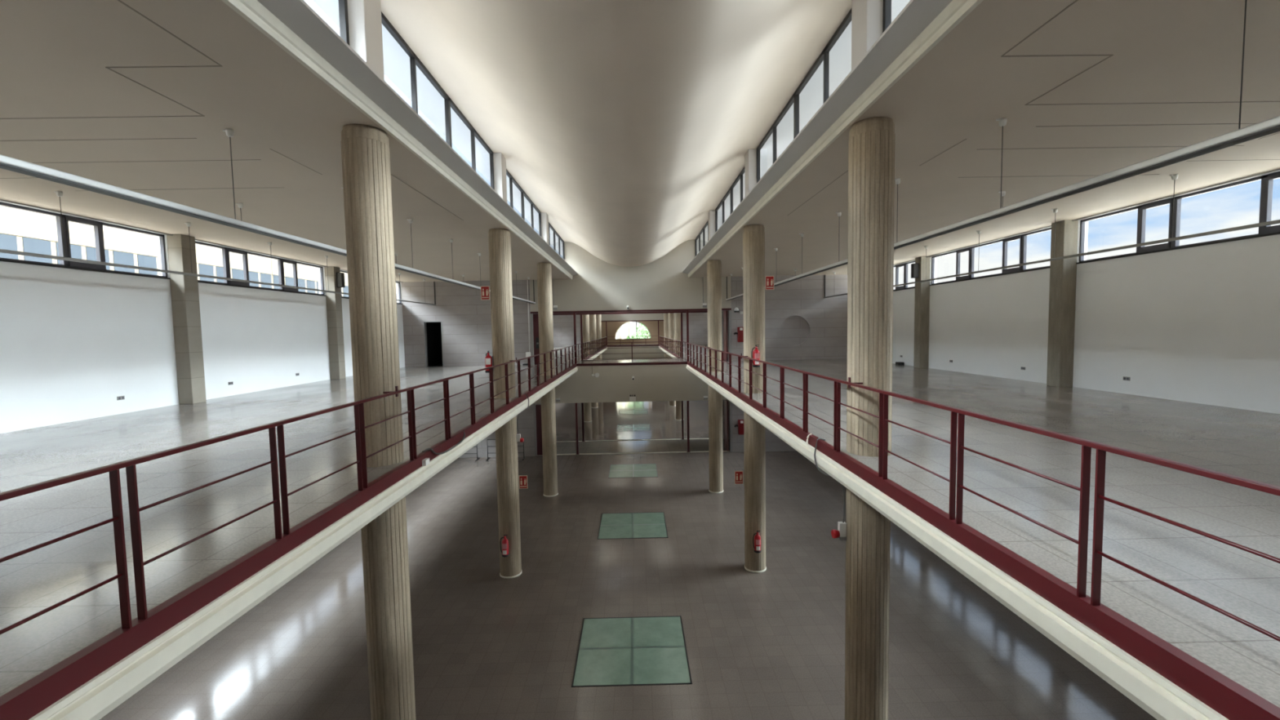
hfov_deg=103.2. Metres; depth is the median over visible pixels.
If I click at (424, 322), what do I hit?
door frame
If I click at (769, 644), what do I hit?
floor
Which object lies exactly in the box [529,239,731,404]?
end wall
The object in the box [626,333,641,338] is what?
tree
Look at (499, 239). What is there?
column
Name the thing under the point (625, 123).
ceiling
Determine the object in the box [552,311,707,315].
trim
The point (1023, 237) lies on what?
window
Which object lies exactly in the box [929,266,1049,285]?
trim
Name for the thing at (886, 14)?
window
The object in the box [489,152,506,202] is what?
pier
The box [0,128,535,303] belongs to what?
track
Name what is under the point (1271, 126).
track
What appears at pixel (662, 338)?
balcony railing
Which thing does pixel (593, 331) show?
column
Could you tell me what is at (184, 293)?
concrete pier
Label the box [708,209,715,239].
pier
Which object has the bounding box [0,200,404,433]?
wall
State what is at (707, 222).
window
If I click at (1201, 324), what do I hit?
wall
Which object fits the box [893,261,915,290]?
window
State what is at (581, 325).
steel post
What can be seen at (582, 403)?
steel post
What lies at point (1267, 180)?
window
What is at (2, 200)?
conduit
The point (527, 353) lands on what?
vertical pipe
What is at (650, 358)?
trim
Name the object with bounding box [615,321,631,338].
building
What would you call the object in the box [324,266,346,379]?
concrete pier
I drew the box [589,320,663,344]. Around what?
wall
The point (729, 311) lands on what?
trim
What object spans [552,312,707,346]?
wall
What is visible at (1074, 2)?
trim
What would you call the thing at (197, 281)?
trim
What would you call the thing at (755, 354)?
fire extinguisher
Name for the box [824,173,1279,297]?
track
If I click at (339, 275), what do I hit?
grille
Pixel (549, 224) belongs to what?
window
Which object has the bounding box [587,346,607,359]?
trim
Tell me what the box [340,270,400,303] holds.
window
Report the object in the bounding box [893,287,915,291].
trim
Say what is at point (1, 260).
trim
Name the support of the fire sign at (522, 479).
attached to the column at (499, 239)
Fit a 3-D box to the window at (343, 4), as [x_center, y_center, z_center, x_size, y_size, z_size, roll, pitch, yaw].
[-3.365,-3.664,2.917,0.070,1.365,5.900,-1,3,-1]
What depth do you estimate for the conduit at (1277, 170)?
10.57 m
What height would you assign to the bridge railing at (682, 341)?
0.913 m
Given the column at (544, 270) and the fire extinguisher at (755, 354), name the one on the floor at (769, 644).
the column at (544, 270)
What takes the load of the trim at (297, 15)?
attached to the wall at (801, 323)
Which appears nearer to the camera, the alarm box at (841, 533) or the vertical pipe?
the alarm box at (841, 533)
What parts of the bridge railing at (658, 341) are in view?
cross rod, rail, cross rod, cross rod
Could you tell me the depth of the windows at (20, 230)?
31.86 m
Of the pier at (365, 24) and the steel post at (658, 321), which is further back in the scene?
the steel post at (658, 321)
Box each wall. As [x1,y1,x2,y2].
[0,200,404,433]
[401,274,847,457]
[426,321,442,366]
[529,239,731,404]
[536,310,728,439]
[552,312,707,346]
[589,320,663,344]
[892,170,1279,413]
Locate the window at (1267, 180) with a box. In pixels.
[1079,171,1279,262]
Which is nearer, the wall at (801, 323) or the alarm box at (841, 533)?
the alarm box at (841, 533)
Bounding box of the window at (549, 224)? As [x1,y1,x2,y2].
[548,222,564,260]
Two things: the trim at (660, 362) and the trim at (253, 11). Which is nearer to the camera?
the trim at (253, 11)
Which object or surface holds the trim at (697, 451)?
attached to the wall at (801, 323)
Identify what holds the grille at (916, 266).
attached to the loudspeaker at (914, 267)
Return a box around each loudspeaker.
[336,272,345,287]
[911,263,919,278]
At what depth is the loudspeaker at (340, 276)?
18.22 m
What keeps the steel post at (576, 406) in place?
on the floor at (769, 644)
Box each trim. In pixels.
[0,0,462,220]
[0,258,170,279]
[0,364,576,719]
[28,366,577,719]
[197,280,326,296]
[221,0,573,279]
[257,0,577,275]
[530,308,731,313]
[530,313,534,364]
[533,404,537,455]
[542,450,729,455]
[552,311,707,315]
[556,437,708,441]
[556,438,708,442]
[560,449,728,453]
[576,361,687,366]
[583,345,607,359]
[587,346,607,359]
[600,320,663,321]
[605,358,666,359]
[607,344,658,346]
[658,344,680,358]
[658,346,677,358]
[682,0,952,274]
[686,364,1228,719]
[687,361,1279,719]
[688,0,983,277]
[728,310,731,360]
[728,400,732,451]
[787,0,1279,215]
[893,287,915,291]
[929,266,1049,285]
[1075,231,1279,264]
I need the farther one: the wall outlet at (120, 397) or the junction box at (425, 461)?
the wall outlet at (120, 397)
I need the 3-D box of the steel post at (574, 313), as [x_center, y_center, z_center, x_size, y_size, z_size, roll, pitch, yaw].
[-3.106,-1.032,24.337,0.150,2.445,0.150,-1,3,-1]
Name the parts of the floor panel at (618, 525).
glass pane, glass pane, glass pane, glass pane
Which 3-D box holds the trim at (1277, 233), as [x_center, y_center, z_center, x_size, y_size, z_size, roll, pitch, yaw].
[10.648,-2.164,9.417,0.140,0.035,5.720,-1,3,-1]
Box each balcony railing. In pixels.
[0,344,576,634]
[582,337,606,359]
[658,335,680,356]
[687,342,1279,641]
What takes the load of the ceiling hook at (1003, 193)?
attached to the ceiling at (1162, 51)
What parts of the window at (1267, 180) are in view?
sash, sash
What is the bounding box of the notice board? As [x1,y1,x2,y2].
[629,395,635,401]
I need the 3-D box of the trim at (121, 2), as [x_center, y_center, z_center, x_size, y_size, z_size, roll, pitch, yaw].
[-7.224,-2.721,6.716,6.858,0.003,8.700,-1,3,-1]
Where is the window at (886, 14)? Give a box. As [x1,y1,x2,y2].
[882,0,891,33]
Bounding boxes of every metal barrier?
[464,444,479,461]
[485,439,525,461]
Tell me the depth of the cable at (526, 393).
12.60 m
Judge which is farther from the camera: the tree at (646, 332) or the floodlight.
the tree at (646, 332)
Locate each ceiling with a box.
[0,0,570,282]
[380,0,851,266]
[689,0,1279,277]
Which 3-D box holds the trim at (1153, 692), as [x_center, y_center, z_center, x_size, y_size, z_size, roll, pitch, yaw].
[2.403,1.047,12.424,0.061,0.220,24.120,-1,3,-1]
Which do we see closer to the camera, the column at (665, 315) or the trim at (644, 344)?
the column at (665, 315)
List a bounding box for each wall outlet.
[116,395,124,399]
[1123,376,1130,380]
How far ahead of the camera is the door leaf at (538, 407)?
24.62 m
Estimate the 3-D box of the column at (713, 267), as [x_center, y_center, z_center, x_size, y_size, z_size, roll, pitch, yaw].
[2.761,0.638,18.650,0.544,8.500,0.544,-2,3,-8]
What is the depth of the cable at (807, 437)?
7.39 m
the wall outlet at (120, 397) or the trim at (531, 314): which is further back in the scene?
the trim at (531, 314)
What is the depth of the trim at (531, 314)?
24.28 m
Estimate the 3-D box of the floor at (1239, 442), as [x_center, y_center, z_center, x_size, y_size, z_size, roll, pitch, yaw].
[-0.420,0.108,27.779,21.930,0.340,54.950,-1,3,-1]
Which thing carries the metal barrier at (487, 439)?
on the floor at (769, 644)
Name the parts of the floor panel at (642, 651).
glass pane, glass pane, glass pane, glass pane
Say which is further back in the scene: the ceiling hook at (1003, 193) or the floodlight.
the floodlight
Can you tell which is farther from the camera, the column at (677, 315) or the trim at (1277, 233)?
the column at (677, 315)
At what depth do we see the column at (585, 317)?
33.37 m
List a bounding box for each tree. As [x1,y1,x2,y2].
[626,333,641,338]
[635,323,650,338]
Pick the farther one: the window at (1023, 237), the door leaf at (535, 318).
the door leaf at (535, 318)
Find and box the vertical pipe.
[525,280,530,357]
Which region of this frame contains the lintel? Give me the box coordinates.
[600,313,664,359]
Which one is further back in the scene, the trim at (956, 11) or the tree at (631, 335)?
the tree at (631, 335)
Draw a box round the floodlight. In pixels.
[591,366,599,377]
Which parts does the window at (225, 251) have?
sash, sash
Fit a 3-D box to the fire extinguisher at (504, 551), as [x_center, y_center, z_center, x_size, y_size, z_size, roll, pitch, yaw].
[-3.271,4.494,12.326,0.174,0.525,0.198,1,4,35]
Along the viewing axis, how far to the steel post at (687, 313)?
24.34 m
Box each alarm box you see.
[516,434,524,443]
[831,521,846,540]
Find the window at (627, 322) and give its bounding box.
[614,321,651,339]
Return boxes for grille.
[336,272,342,286]
[913,263,919,277]
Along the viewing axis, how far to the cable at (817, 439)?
6.74 m
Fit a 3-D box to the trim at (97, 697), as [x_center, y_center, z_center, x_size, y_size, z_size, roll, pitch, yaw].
[-2.883,1.146,12.368,0.061,0.220,24.120,-1,3,-1]
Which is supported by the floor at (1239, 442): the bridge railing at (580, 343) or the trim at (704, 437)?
the bridge railing at (580, 343)
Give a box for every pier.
[166,234,206,404]
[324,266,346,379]
[346,0,384,79]
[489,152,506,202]
[538,212,549,244]
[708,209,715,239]
[744,149,756,196]
[851,0,883,70]
[913,256,930,368]
[1046,219,1078,386]
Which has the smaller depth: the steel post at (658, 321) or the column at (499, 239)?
the column at (499, 239)
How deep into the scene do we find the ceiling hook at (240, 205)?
9.30 m
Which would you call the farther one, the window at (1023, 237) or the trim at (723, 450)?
the trim at (723, 450)
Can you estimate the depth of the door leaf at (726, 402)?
24.93 m
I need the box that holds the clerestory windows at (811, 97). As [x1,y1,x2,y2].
[696,0,910,253]
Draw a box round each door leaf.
[533,313,539,364]
[535,404,542,455]
[723,310,728,360]
[724,400,728,451]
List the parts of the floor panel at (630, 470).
glass pane, glass pane, glass pane, glass pane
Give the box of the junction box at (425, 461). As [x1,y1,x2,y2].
[422,457,430,466]
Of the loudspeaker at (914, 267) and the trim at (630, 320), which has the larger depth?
the trim at (630, 320)
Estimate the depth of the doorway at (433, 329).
25.44 m
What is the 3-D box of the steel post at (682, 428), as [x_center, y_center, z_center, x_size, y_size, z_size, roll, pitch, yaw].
[2.317,3.058,27.662,0.160,2.542,0.160,-1,3,-1]
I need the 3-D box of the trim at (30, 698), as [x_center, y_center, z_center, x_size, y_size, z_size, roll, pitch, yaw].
[-2.942,0.969,12.357,0.072,0.137,24.120,-1,3,-1]
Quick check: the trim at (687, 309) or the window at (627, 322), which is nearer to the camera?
the trim at (687, 309)
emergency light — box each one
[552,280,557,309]
[702,288,706,307]
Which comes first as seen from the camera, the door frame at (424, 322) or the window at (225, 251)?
the window at (225, 251)
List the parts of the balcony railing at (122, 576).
cross rod, cross rod, post, post, cross rod, cross rod, post, post, rail, cross rod, cross rod, post, post, cross rod, cross rod, post, post, cross rod, cross rod, post, post, cross rod, cross rod, post, post, post, post, post, post, post, post, post, post, post, post, post, post, post, post, post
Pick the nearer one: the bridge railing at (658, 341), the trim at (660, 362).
the trim at (660, 362)
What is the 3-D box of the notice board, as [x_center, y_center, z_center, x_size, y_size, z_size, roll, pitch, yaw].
[-0.353,1.849,24.520,0.330,0.335,0.012,-1,3,-1]
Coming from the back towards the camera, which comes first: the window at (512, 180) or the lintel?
the lintel
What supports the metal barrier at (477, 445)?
on the floor at (769, 644)
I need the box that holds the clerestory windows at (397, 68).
[312,0,563,256]
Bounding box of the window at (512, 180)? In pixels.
[506,168,541,236]
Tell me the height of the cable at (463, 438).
0.193 m
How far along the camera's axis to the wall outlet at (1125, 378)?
11.07 m
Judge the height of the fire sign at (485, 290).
0.330 m
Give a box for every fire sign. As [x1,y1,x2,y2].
[480,285,489,300]
[519,475,528,488]
[734,471,742,484]
[765,275,773,289]
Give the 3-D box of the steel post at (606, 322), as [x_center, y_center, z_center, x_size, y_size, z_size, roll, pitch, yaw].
[-3.406,-2.681,51.816,0.150,2.445,0.150,-1,3,-1]
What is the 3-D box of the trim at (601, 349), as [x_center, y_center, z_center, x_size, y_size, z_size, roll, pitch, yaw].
[-3.260,-0.672,39.696,0.072,0.137,24.400,-1,3,-1]
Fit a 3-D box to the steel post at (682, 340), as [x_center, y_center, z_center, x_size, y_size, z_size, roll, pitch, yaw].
[2.257,-1.314,27.429,0.150,2.445,0.150,-1,3,-1]
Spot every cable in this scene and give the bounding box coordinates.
[422,429,465,454]
[516,393,528,434]
[806,433,814,449]
[813,437,844,522]
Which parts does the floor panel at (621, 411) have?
glass pane, glass pane, glass pane, glass pane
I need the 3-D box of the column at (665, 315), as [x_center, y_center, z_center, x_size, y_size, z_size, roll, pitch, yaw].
[2.444,-0.996,45.874,0.544,8.500,0.544,1,4,32]
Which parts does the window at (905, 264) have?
sash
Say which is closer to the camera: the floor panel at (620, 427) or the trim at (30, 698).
the trim at (30, 698)
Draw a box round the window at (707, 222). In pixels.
[694,219,708,255]
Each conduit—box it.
[0,199,403,282]
[893,168,1279,265]
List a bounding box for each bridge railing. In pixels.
[576,342,581,361]
[582,341,680,359]
[607,335,657,345]
[682,341,686,359]
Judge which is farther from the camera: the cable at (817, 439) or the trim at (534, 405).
the trim at (534, 405)
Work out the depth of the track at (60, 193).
10.14 m
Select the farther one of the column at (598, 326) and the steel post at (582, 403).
the column at (598, 326)
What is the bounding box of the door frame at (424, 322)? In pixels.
[422,320,444,366]
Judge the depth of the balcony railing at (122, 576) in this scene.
3.48 m
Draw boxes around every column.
[340,124,416,719]
[488,228,521,578]
[537,262,558,497]
[581,314,591,422]
[589,314,598,408]
[595,314,601,359]
[663,313,668,358]
[668,312,675,406]
[674,312,684,420]
[706,259,723,493]
[742,224,766,573]
[844,116,895,719]
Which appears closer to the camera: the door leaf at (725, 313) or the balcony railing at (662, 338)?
the door leaf at (725, 313)
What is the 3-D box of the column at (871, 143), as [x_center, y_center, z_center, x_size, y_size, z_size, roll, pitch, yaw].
[2.903,1.370,6.453,0.544,8.500,0.544,1,4,26]
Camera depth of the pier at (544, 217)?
18.06 m
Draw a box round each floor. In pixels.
[0,343,1279,707]
[99,400,1156,719]
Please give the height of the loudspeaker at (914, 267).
0.520 m
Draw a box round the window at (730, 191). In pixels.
[715,166,744,232]
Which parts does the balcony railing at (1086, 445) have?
post, post, post, post, post, post, post, post, post, post, post, post, post, post, post, post, post, post, cross rod, cross rod, post, post, cross rod, cross rod, post, post, cross rod, cross rod, post, post, cross rod, cross rod, post, post, rail, cross rod, cross rod, post, post, cross rod, cross rod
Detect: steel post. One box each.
[573,312,577,364]
[575,403,579,454]
[580,315,583,359]
[581,402,585,441]
[605,321,607,345]
[657,320,659,344]
[680,312,683,358]
[680,400,684,439]
[686,311,688,361]
[686,400,689,452]
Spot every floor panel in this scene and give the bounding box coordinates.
[571,615,692,687]
[597,511,668,539]
[608,463,657,477]
[616,424,650,431]
[619,408,648,414]
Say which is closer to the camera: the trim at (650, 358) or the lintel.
the trim at (650, 358)
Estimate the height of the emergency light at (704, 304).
1.430 m
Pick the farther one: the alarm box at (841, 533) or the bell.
the bell
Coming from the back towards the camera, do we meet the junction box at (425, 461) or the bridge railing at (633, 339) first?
the bridge railing at (633, 339)
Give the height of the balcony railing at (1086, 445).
0.973 m
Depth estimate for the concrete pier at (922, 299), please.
18.48 m
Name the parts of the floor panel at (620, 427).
glass pane, glass pane, glass pane, glass pane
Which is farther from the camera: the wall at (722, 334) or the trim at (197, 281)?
the wall at (722, 334)
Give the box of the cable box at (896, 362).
[895,361,904,364]
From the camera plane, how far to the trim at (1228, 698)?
2.91 m
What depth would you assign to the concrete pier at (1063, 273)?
12.39 m
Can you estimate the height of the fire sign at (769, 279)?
0.330 m
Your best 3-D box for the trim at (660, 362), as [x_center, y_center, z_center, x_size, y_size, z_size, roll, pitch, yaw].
[-0.384,0.187,24.442,5.350,0.122,0.080,-1,3,-1]
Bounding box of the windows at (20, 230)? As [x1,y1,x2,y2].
[0,205,396,297]
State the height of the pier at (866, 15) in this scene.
1.405 m
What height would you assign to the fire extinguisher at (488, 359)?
0.525 m
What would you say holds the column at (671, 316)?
on the floor at (769, 644)
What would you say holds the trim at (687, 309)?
attached to the wall at (801, 323)
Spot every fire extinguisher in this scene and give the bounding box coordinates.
[484,351,493,373]
[499,534,509,557]
[751,345,759,367]
[752,530,760,552]
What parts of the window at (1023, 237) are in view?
sash, sash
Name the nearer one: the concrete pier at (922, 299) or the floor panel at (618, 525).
the floor panel at (618, 525)
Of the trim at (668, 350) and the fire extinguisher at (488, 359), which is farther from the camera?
the trim at (668, 350)
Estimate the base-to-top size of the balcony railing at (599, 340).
0.913 m
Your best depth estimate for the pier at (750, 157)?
12.03 m
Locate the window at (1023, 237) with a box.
[931,227,1051,284]
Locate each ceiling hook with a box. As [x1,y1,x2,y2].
[235,202,243,221]
[998,191,1005,205]
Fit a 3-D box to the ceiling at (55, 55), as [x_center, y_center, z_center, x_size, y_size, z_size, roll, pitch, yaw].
[-7.458,-3.916,25.777,8.365,0.100,58.900,-1,3,-1]
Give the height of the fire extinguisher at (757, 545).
0.525 m
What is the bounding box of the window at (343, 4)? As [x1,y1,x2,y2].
[337,0,349,44]
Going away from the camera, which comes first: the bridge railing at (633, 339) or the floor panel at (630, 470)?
the floor panel at (630, 470)
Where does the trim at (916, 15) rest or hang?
attached to the wall at (801, 323)
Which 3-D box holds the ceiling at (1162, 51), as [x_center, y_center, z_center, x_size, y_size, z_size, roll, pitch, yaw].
[6.503,-4.176,25.924,8.365,0.100,58.900,-1,3,-1]
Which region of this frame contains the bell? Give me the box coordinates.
[733,307,742,314]
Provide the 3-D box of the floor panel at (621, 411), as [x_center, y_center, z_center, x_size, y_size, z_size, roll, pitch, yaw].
[-0.472,3.827,37.393,2.060,0.017,2.060,-1,3,-1]
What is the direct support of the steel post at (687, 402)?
on the floor at (769, 644)
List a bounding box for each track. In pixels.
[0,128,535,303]
[0,191,435,305]
[725,0,1279,300]
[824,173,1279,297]
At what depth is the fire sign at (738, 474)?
12.65 m
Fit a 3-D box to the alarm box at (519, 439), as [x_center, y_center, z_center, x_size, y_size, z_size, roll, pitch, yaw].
[-2.964,1.945,12.556,0.165,0.225,0.110,-1,3,-1]
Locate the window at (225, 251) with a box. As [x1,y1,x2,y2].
[195,240,324,294]
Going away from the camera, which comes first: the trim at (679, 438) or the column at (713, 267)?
the column at (713, 267)
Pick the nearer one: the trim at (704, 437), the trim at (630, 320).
the trim at (704, 437)
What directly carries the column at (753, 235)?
on the floor at (769, 644)
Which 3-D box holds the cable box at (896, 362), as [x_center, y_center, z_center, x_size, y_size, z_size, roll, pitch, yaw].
[10.372,0.138,20.267,0.220,0.115,0.280,-1,3,-1]
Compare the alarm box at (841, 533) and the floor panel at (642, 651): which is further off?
the floor panel at (642, 651)
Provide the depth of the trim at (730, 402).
24.66 m
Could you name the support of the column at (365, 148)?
on the floor at (769, 644)

